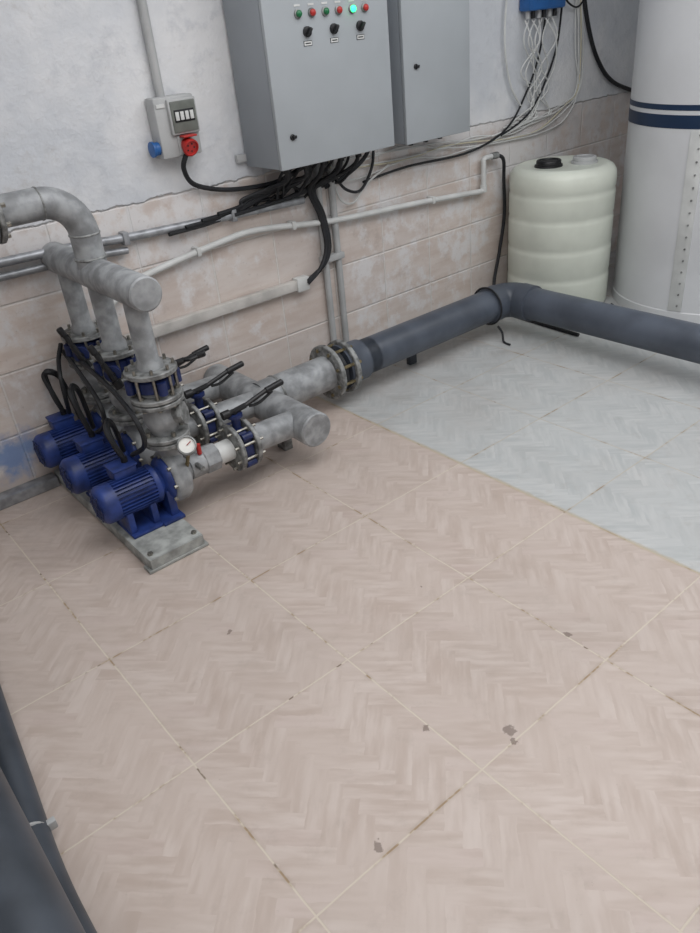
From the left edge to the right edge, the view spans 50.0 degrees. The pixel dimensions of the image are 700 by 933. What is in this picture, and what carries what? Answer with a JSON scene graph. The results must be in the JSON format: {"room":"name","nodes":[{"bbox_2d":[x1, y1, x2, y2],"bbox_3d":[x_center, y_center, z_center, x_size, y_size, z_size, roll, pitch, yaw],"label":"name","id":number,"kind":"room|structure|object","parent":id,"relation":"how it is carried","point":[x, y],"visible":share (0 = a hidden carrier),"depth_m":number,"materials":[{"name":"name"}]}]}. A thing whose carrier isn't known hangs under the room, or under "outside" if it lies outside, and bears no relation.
{"room":"pump room","nodes":[
{"label":"pump room","id":0,"kind":"room"},
{"bbox_2d":[188,345,208,355],"label":"handle","id":1,"kind":"object","parent":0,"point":[205,348],"depth_m":3.26,"materials":[{"name":"black metal"}]},
{"bbox_2d":[0,0,639,492],"bbox_3d":[-0.535,-1.643,3.044,6.800,2.900,0.120,-27,37,-31],"label":"wall","id":2,"kind":"structure","parent":0,"point":[76,81],"depth_m":3.25,"materials":[{"name":"tile"}]},
{"bbox_2d":[0,186,179,407],"bbox_3d":[-1.788,-0.176,1.959,2.590,0.732,0.760,-27,37,-31],"label":"pipe","id":3,"kind":"object","parent":2,"relation":"attached to","point":[85,263],"visible":0.86,"depth_m":2.47,"materials":[{"name":"silver metal"}]},
{"bbox_2d":[56,327,101,369],"bbox_3d":[-1.025,-0.491,2.882,0.152,0.174,0.225,-8,31,-3],"label":"valve","id":4,"kind":"object","parent":3,"relation":"attached to","point":[80,352],"visible":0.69,"depth_m":2.82,"materials":[{"name":"blue paint"}]},
{"bbox_2d":[87,345,135,389],"bbox_3d":[-0.846,-0.395,2.690,0.152,0.174,0.225,-8,31,-3],"label":"valve","id":5,"kind":"object","parent":3,"relation":"attached to","point":[112,373],"visible":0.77,"depth_m":2.63,"materials":[{"name":"blue paint"}]},
{"bbox_2d":[123,350,205,396],"bbox_3d":[-0.641,-0.326,2.601,0.170,0.067,0.296,8,34,23],"label":"valve","id":6,"kind":"object","parent":3,"relation":"attached to","point":[146,389],"visible":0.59,"depth_m":2.51,"materials":[{"name":"blue paint"}]},
{"bbox_2d":[178,359,195,368],"label":"handle","id":7,"kind":"object","parent":6,"relation":"attached to","point":[181,367],"depth_m":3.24,"materials":[{"name":"black metal"}]},
{"bbox_2d":[137,0,164,96],"bbox_3d":[-0.790,-2.060,2.479,0.043,1.525,0.043,-27,37,-31],"label":"conduit","id":8,"kind":"object","parent":2,"relation":"attached to","point":[142,4],"visible":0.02,"depth_m":2.77,"materials":[{"name":"grey plastic"}]},
{"bbox_2d":[0,196,304,281],"bbox_3d":[-1.584,-0.545,2.495,3.581,0.116,0.044,-27,37,-31],"label":"conduit","id":9,"kind":"object","parent":2,"relation":"attached to","point":[123,237],"visible":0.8,"depth_m":2.95,"materials":[{"name":"white plastic"}]},
{"bbox_2d":[145,93,201,159],"bbox_3d":[-0.683,-1.308,2.898,0.205,0.217,0.115,-27,37,-31],"label":"box","id":10,"kind":"object","parent":2,"relation":"attached to","point":[173,119],"visible":1,"depth_m":2.88,"materials":[{"name":"grey plastic"}]},
{"bbox_2d":[123,275,309,338],"bbox_3d":[-0.569,-0.704,3.362,0.950,0.065,0.042,-27,37,-31],"label":"conduit","id":11,"kind":"object","parent":2,"relation":"attached to","point":[298,284],"visible":0.88,"depth_m":3.37,"materials":[{"name":"plastic"}]},
{"bbox_2d":[168,150,374,284],"bbox_3d":[-0.260,-1.105,3.337,1.148,0.678,0.186,-27,37,-31],"label":"cable bundle","id":12,"kind":"object","parent":2,"relation":"attached to","point":[285,183],"visible":0.98,"depth_m":3.31,"materials":[{"name":"black rubber"}]},
{"bbox_2d":[94,152,499,321],"bbox_3d":[-0.113,-1.145,3.560,2.408,0.269,0.056,-27,37,-31],"label":"pipe","id":13,"kind":"object","parent":2,"relation":"attached to","point":[293,225],"visible":0.92,"depth_m":3.48,"materials":[{"name":"plastic"}]},
{"bbox_2d":[222,0,394,173],"bbox_3d":[-0.167,-1.677,3.056,0.662,0.844,0.305,-27,37,-31],"label":"electrical cabinet","id":14,"kind":"object","parent":2,"relation":"attached to","point":[312,78],"visible":1,"depth_m":3.00,"materials":[{"name":"metal"}]},
{"bbox_2d":[312,162,348,341],"bbox_3d":[-0.086,-1.006,3.661,0.130,0.980,0.040,-27,37,-31],"label":"vertical conduit","id":15,"kind":"object","parent":2,"relation":"attached to","point":[337,256],"visible":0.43,"depth_m":3.67,"materials":[{"name":"grey plastic"}]},
{"bbox_2d":[387,0,469,145],"bbox_3d":[0.339,-1.921,3.474,0.429,0.782,0.209,-27,37,-31],"label":"upper cabinet","id":16,"kind":"object","parent":2,"relation":"attached to","point":[429,39],"visible":0.94,"depth_m":3.43,"materials":[{"name":"metal"}]},
{"bbox_2d":[319,0,583,204],"bbox_3d":[0.590,-1.955,3.779,2.025,0.917,0.073,-27,37,-31],"label":"bundle","id":17,"kind":"object","parent":2,"relation":"attached to","point":[579,9],"visible":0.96,"depth_m":4.08,"materials":[{"name":"plastic"}]},
{"bbox_2d":[362,0,630,182],"bbox_3d":[0.915,-2.306,3.938,2.354,1.137,0.028,-27,37,-31],"label":"cable bundle","id":18,"kind":"object","parent":2,"relation":"attached to","point":[607,76],"visible":0.95,"depth_m":4.14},
{"bbox_2d":[519,0,565,18],"bbox_3d":[1.009,-2.476,3.912,0.300,0.235,0.082,-27,37,-31],"label":"controller","id":19,"kind":"object","parent":2,"relation":"attached to","point":[535,6],"visible":1,"depth_m":3.91,"materials":[{"name":"plastic"}]},
{"bbox_2d":[0,250,699,932],"bbox_3d":[1.215,0.512,2.072,6.800,0.100,4.940,-27,37,-31],"label":"floor","id":20,"kind":"structure","parent":0,"point":[431,664],"depth_m":2.10,"materials":[{"name":"tile"}]},
{"bbox_2d":[0,472,59,509],"bbox_3d":[-2.045,0.469,2.562,2.160,0.044,0.060,-27,37,-31],"label":"duct","id":21,"kind":"object","parent":20,"relation":"on","point":[15,495],"visible":1,"depth_m":3.04,"materials":[{"name":"grey metal"}]},
{"bbox_2d":[0,768,85,932],"bbox_3d":[-0.253,1.058,1.023,0.190,0.294,4.800,-27,37,-31],"label":"drain pipe","id":22,"kind":"object","parent":20,"relation":"on","point":[33,899],"visible":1,"depth_m":1.36,"materials":[{"name":"plastic"}]},
{"bbox_2d":[0,685,96,932],"bbox_3d":[-0.836,0.724,1.891,0.158,0.087,2.577,-23,35,-27],"label":"pipe","id":23,"kind":"object","parent":20,"relation":"on","point":[14,765],"visible":0.57,"depth_m":1.74,"materials":[{"name":"grey plastic"}]},
{"bbox_2d":[54,469,208,574],"bbox_3d":[-0.871,0.146,2.887,0.230,0.059,0.880,-27,37,-31],"label":"base plate","id":24,"kind":"object","parent":20,"relation":"on","point":[162,547],"visible":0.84,"depth_m":2.63,"materials":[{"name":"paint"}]},
{"bbox_2d":[32,397,122,469],"bbox_3d":[-1.024,-0.166,3.097,0.544,0.302,0.200,-27,37,-31],"label":"pump","id":25,"kind":"object","parent":24,"relation":"on","point":[52,446],"visible":0.45,"depth_m":2.98,"materials":[{"name":"blue paint"}]},
{"bbox_2d":[68,357,108,399],"bbox_3d":[-1.015,-0.373,3.001,0.179,0.194,0.181,-27,37,-31],"label":"valve","id":26,"kind":"object","parent":25,"relation":"on","point":[102,393],"visible":0.26,"depth_m":2.97,"materials":[{"name":"metal"}]},
{"bbox_2d":[41,343,146,458],"bbox_3d":[-0.920,-0.210,2.764,0.164,0.332,0.723,-27,37,-31],"label":"cable bundle","id":27,"kind":"object","parent":25,"relation":"attached to","point":[66,391],"visible":0.99,"depth_m":2.75,"materials":[{"name":"black rubber"}]},
{"bbox_2d":[59,417,198,496],"bbox_3d":[-0.844,-0.070,2.905,0.544,0.302,0.200,-27,37,-31],"label":"pump","id":28,"kind":"object","parent":24,"relation":"on","point":[80,472],"visible":0.55,"depth_m":2.79,"materials":[{"name":"blue paint"}]},
{"bbox_2d":[97,375,142,421],"bbox_3d":[-0.836,-0.277,2.809,0.179,0.194,0.181,-27,37,-31],"label":"valve","id":29,"kind":"object","parent":28,"relation":"on","point":[117,412],"visible":0.2,"depth_m":2.78,"materials":[{"name":"metal"}]},
{"bbox_2d":[89,433,235,538],"bbox_3d":[-0.665,0.027,2.713,0.544,0.302,0.200,-27,37,-31],"label":"pump","id":30,"kind":"object","parent":24,"relation":"on","point":[142,500],"visible":0.92,"depth_m":2.65,"materials":[{"name":"blue paint"}]},
{"bbox_2d":[130,383,189,445],"bbox_3d":[-0.656,-0.180,2.616,0.179,0.194,0.182,-27,37,-31],"label":"valve","id":31,"kind":"object","parent":30,"relation":"on","point":[165,424],"visible":0.73,"depth_m":2.57,"materials":[{"name":"metal"}]},
{"bbox_2d":[177,435,196,466],"bbox_3d":[-0.563,-0.044,2.618,0.071,0.133,0.064,-1,31,7],"label":"pressure gauge","id":32,"kind":"object","parent":30,"relation":"on","point":[186,445],"visible":1,"depth_m":2.60,"materials":[{"name":"metal"}]},
{"bbox_2d":[180,345,349,470],"bbox_3d":[-0.344,-0.271,3.255,0.772,0.302,0.769,-27,37,-31],"label":"pipe","id":33,"kind":"object","parent":20,"relation":"on","point":[283,416],"visible":0.73,"depth_m":3.11,"materials":[{"name":"metal"}]},
{"bbox_2d":[183,361,243,442],"bbox_3d":[-0.541,-0.269,3.088,0.275,0.274,0.152,-27,37,-31],"label":"valve","id":34,"kind":"object","parent":33,"relation":"attached to","point":[197,393],"visible":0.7,"depth_m":3.02,"materials":[{"name":"blue paint"}]},
{"bbox_2d":[220,379,283,467],"bbox_3d":[-0.362,-0.173,2.895,0.275,0.274,0.152,-27,37,-31],"label":"valve","id":35,"kind":"object","parent":33,"relation":"attached to","point":[234,414],"visible":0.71,"depth_m":2.83,"materials":[{"name":"blue paint"}]},
{"bbox_2d":[310,282,699,396],"bbox_3d":[1.818,0.090,2.283,1.375,0.298,4.650,-27,37,-31],"label":"pvc pipe","id":36,"kind":"object","parent":20,"relation":"on","point":[672,337],"visible":0.86,"depth_m":3.63,"materials":[{"name":"plastic"}]},
{"bbox_2d":[474,287,510,345],"bbox_3d":[0.756,-0.809,3.993,0.026,0.280,0.280,-24,35,-28],"label":"cable","id":37,"kind":"object","parent":36,"relation":"attached to","point":[490,289],"visible":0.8,"depth_m":3.97,"materials":[{"name":"black rubber"}]},
{"bbox_2d":[492,154,579,336],"bbox_3d":[0.972,-1.202,4.059,0.156,0.855,0.763,-16,32,-16],"label":"hose","id":38,"kind":"object","parent":20,"relation":"on","point":[502,157],"visible":0.72,"depth_m":4.26,"materials":[{"name":"black rubber"}]},
{"bbox_2d":[507,154,616,301],"bbox_3d":[1.192,-1.332,4.276,0.570,0.803,0.570,-27,37,-31],"label":"barrel","id":39,"kind":"object","parent":20,"relation":"on","point":[560,221],"visible":0.91,"depth_m":4.05,"materials":[{"name":"white plastic"}]},
{"bbox_2d":[612,0,699,323],"bbox_3d":[1.943,-2.084,3.725,1.008,2.519,1.008,-27,37,-31],"label":"storage tank","id":40,"kind":"object","parent":20,"relation":"on","point":[657,270],"visible":0.99,"depth_m":3.79,"materials":[{"name":"white plastic"}]}
]}

